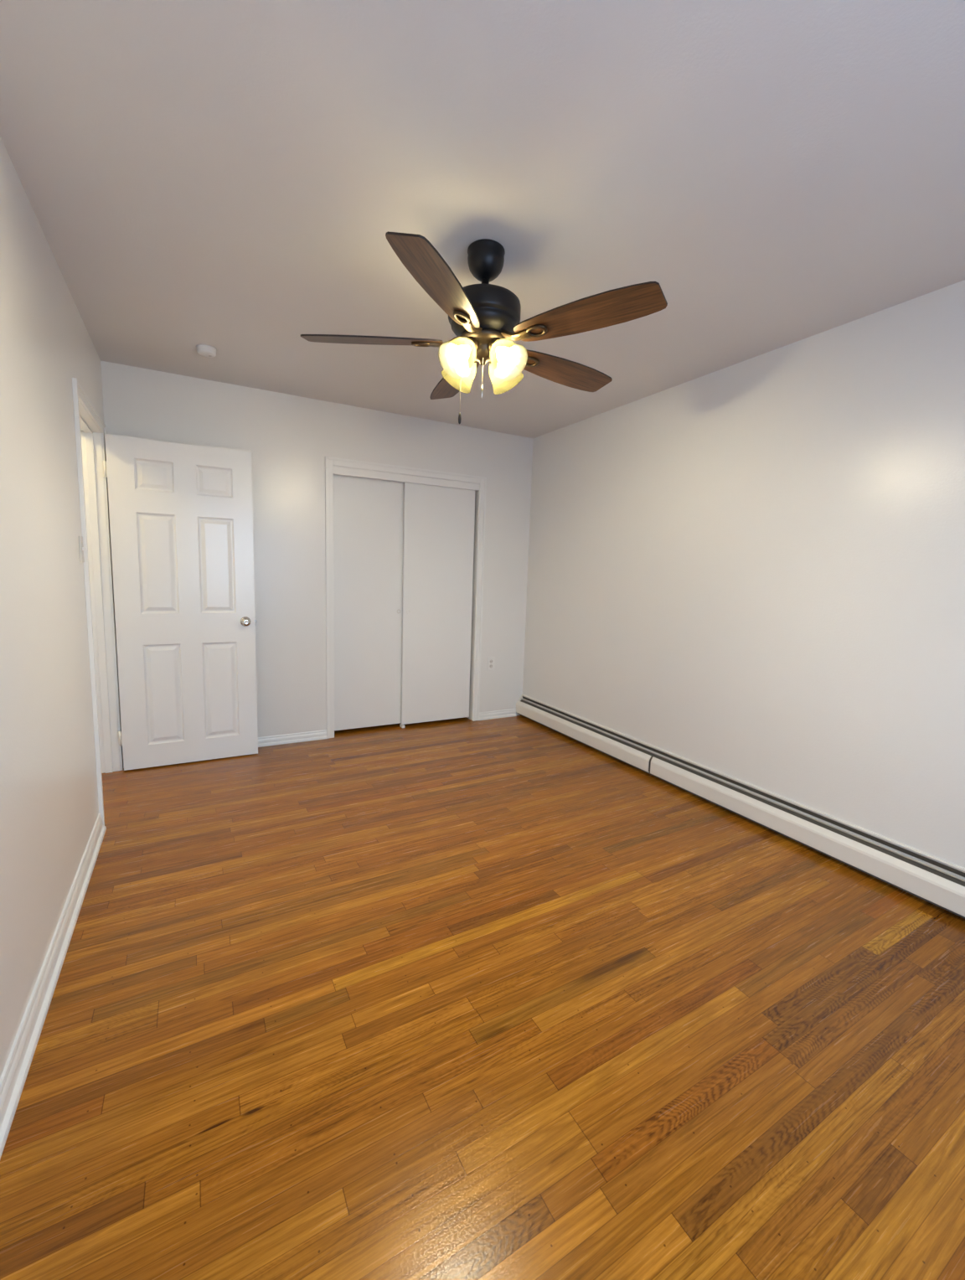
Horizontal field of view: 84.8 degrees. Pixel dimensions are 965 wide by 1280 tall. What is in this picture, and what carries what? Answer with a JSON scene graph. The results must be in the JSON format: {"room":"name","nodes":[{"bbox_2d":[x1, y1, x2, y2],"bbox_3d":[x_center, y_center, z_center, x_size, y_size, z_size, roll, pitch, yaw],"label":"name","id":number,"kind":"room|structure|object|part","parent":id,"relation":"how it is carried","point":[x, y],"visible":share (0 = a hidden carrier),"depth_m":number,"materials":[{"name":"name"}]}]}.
{"room":"empty bedroom","nodes":[
{"label":"empty bedroom","id":0,"kind":"room"},
{"bbox_2d":[0,136,103,1078],"bbox_3d":[-1.172,-0.120,1.125,0.120,2.440,5.048,-2,8,-29],"label":"wall","id":1,"kind":"structure","parent":0,"point":[49,802],"depth_m":1.65,"materials":[{"name":"paint"}]},
{"bbox_2d":[0,813,106,1159],"bbox_3d":[-0.908,1.107,0.876,0.025,0.086,3.815,-2,8,-29],"label":"baseboard","id":2,"kind":"structure","parent":1,"relation":"attached to","point":[12,1079],"depth_m":1.50,"materials":[{"name":"white paint"}]},
{"bbox_2d":[78,536,86,562],"bbox_3d":[-1.764,-0.400,2.336,0.018,0.115,0.070,-2,8,-29],"label":"light switch","id":3,"kind":"object","parent":1,"relation":"attached to","point":[82,548],"visible":1,"depth_m":2.32,"materials":[{"name":"white plastic"}]},
{"bbox_2d":[72,377,123,825],"bbox_3d":[-2.067,-0.165,2.767,0.151,2.060,0.890,-2,8,-29],"label":"door frame","id":4,"kind":"structure","parent":1,"relation":"attached to","point":[90,427],"depth_m":3.06,"materials":[{"name":"white paint"}]},
{"bbox_2d":[102,433,258,770],"bbox_3d":[-1.847,-0.198,3.312,0.793,1.983,0.161,-2,8,-29],"label":"door","id":5,"kind":"structure","parent":1,"relation":"in","point":[181,515],"depth_m":3.28,"materials":[{"name":"white paint"}]},
{"bbox_3d":[-1.539,-0.118,3.441,0.064,0.064,0.063,-2,8,-29],"label":"knob","id":6,"kind":"part","parent":5,"relation":"part of","materials":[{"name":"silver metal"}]},
{"bbox_2d":[100,361,533,737],"bbox_3d":[-0.965,-0.481,4.022,3.040,2.440,0.120,-2,8,-29],"label":"wall","id":7,"kind":"structure","parent":0,"point":[289,438],"depth_m":3.78,"materials":[{"name":"paint"}]},
{"bbox_2d":[333,474,403,730],"bbox_3d":[-0.872,-0.273,4.132,0.610,1.950,0.030,-2,8,-29],"label":"door","id":8,"kind":"structure","parent":7,"relation":"in","point":[368,513],"depth_m":4.10,"materials":[{"name":"white paint"}]},
{"bbox_2d":[258,708,516,747],"bbox_3d":[-0.998,0.706,4.095,2.974,0.066,0.019,-2,8,-29],"label":"baseboard","id":9,"kind":"structure","parent":7,"relation":"attached to","point":[317,735],"depth_m":3.93,"materials":[{"name":"white paint"}]},
{"bbox_2d":[325,456,486,738],"bbox_3d":[-0.603,-0.306,4.238,1.306,2.063,0.136,-2,8,-29],"label":"closet frame","id":10,"kind":"object","parent":7,"relation":"attached to","point":[332,465],"visible":0.99,"depth_m":4.07,"materials":[{"name":"white paint"}]},
{"bbox_2d":[400,482,474,724],"bbox_3d":[-0.365,-0.286,4.361,0.617,1.950,0.030,-2,8,-29],"label":"door","id":11,"kind":"structure","parent":7,"relation":"in","point":[438,522],"depth_m":4.34,"materials":[{"name":"white paint"}]},
{"bbox_2d":[487,656,495,670],"bbox_3d":[0.075,0.207,4.620,0.070,0.115,0.008,-2,8,-29],"label":"wall outlet","id":12,"kind":"object","parent":7,"relation":"attached to","point":[491,661],"visible":1,"depth_m":4.62,"materials":[{"name":"white plastic"}]},
{"bbox_2d":[0,714,964,1279],"bbox_3d":[-0.524,1.082,1.983,4.360,0.120,5.678,-2,8,-29],"label":"floor","id":13,"kind":"structure","parent":0,"point":[513,998],"depth_m":1.47,"materials":[{"name":"brown wood"}]},
{"bbox_2d":[0,0,964,438],"bbox_3d":[-0.407,-1.450,1.700,4.460,0.100,5.708,-2,8,-29],"label":"ceiling","id":14,"kind":"structure","parent":0,"point":[231,177],"depth_m":1.54,"materials":[{"name":"paint"}]},
{"bbox_2d":[196,344,216,357],"bbox_3d":[-1.495,-1.562,2.864,0.096,0.038,0.096,-2,8,-29],"label":"smoke detector","id":15,"kind":"object","parent":14,"relation":"attached to","point":[204,350],"visible":1,"depth_m":2.84,"materials":[{"name":"white plastic"}]},
{"bbox_2d":[300,231,667,423],"bbox_3d":[0.019,-1.115,1.985,1.262,0.609,1.272,-2,8,-29],"label":"ceiling fan","id":16,"kind":"object","parent":14,"relation":"hanging from","point":[483,317],"visible":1,"depth_m":1.84,"materials":[{"name":"brown wood"}]},
{"bbox_3d":[-0.402,-1.106,1.953,0.510,0.006,0.144,2,20,0],"label":"blade","id":17,"kind":"part","parent":16,"relation":"part of","materials":[{"name":"brown wood"}]},
{"bbox_3d":[-0.121,-1.049,1.572,0.144,0.006,0.510,17,11,15],"label":"blade","id":18,"kind":"part","parent":16,"relation":"part of","materials":[{"name":"brown wood"}]},
{"bbox_3d":[-0.122,-1.146,2.336,0.144,0.006,0.510,-14,12,-16],"label":"blade","id":19,"kind":"part","parent":16,"relation":"part of","materials":[{"name":"brown wood"}]},
{"bbox_2d":[438,336,478,379],"bbox_3d":[-0.074,-1.013,1.875,0.156,0.155,0.129,-2,8,-29],"label":"shade","id":20,"kind":"object","parent":16,"relation":"attached to","point":[456,357],"depth_m":1.89,"materials":[{"name":"white glass"}]},
{"bbox_2d":[441,361,476,393],"bbox_3d":[-0.088,-1.034,2.038,0.129,0.155,0.156,-2,8,-29],"label":"shade","id":21,"kind":"object","parent":16,"relation":"attached to","point":[464,384],"depth_m":2.02,"materials":[{"name":"white glass"}]},
{"bbox_2d":[488,361,523,394],"bbox_3d":[0.076,-1.031,2.052,0.156,0.155,0.129,-2,8,-29],"label":"shade","id":22,"kind":"object","parent":16,"relation":"attached to","point":[499,386],"depth_m":2.02,"materials":[{"name":"white glass"}]},
{"bbox_2d":[488,338,527,381],"bbox_3d":[0.090,-1.010,1.890,0.129,0.155,0.156,-2,8,-29],"label":"shade","id":23,"kind":"object","parent":16,"relation":"attached to","point":[508,358],"depth_m":1.89,"materials":[{"name":"white glass"}]},
{"bbox_3d":[0.330,-1.114,2.192,0.510,0.006,0.144,-3,-4,-36],"label":"blade","id":24,"kind":"part","parent":16,"relation":"part of","materials":[{"name":"brown wood"}]},
{"bbox_3d":[0.331,-1.054,1.720,0.510,0.006,0.144,7,-4,35],"label":"blade","id":25,"kind":"part","parent":16,"relation":"part of","materials":[{"name":"brown wood"}]},
{"bbox_2d":[522,279,964,867],"bbox_3d":[1.450,-0.264,2.910,0.120,2.440,5.678,-2,8,-29],"label":"wall","id":26,"kind":"structure","parent":0,"point":[751,570],"depth_m":2.64,"materials":[{"name":"paint"}]},
{"bbox_2d":[516,694,964,918],"bbox_3d":[1.480,0.886,2.738,0.068,0.185,4.786,-2,8,-29],"label":"baseboard heater","id":27,"kind":"object","parent":26,"relation":"attached to","point":[939,882],"visible":1,"depth_m":2.65,"materials":[{"name":"white metal"}]}
]}

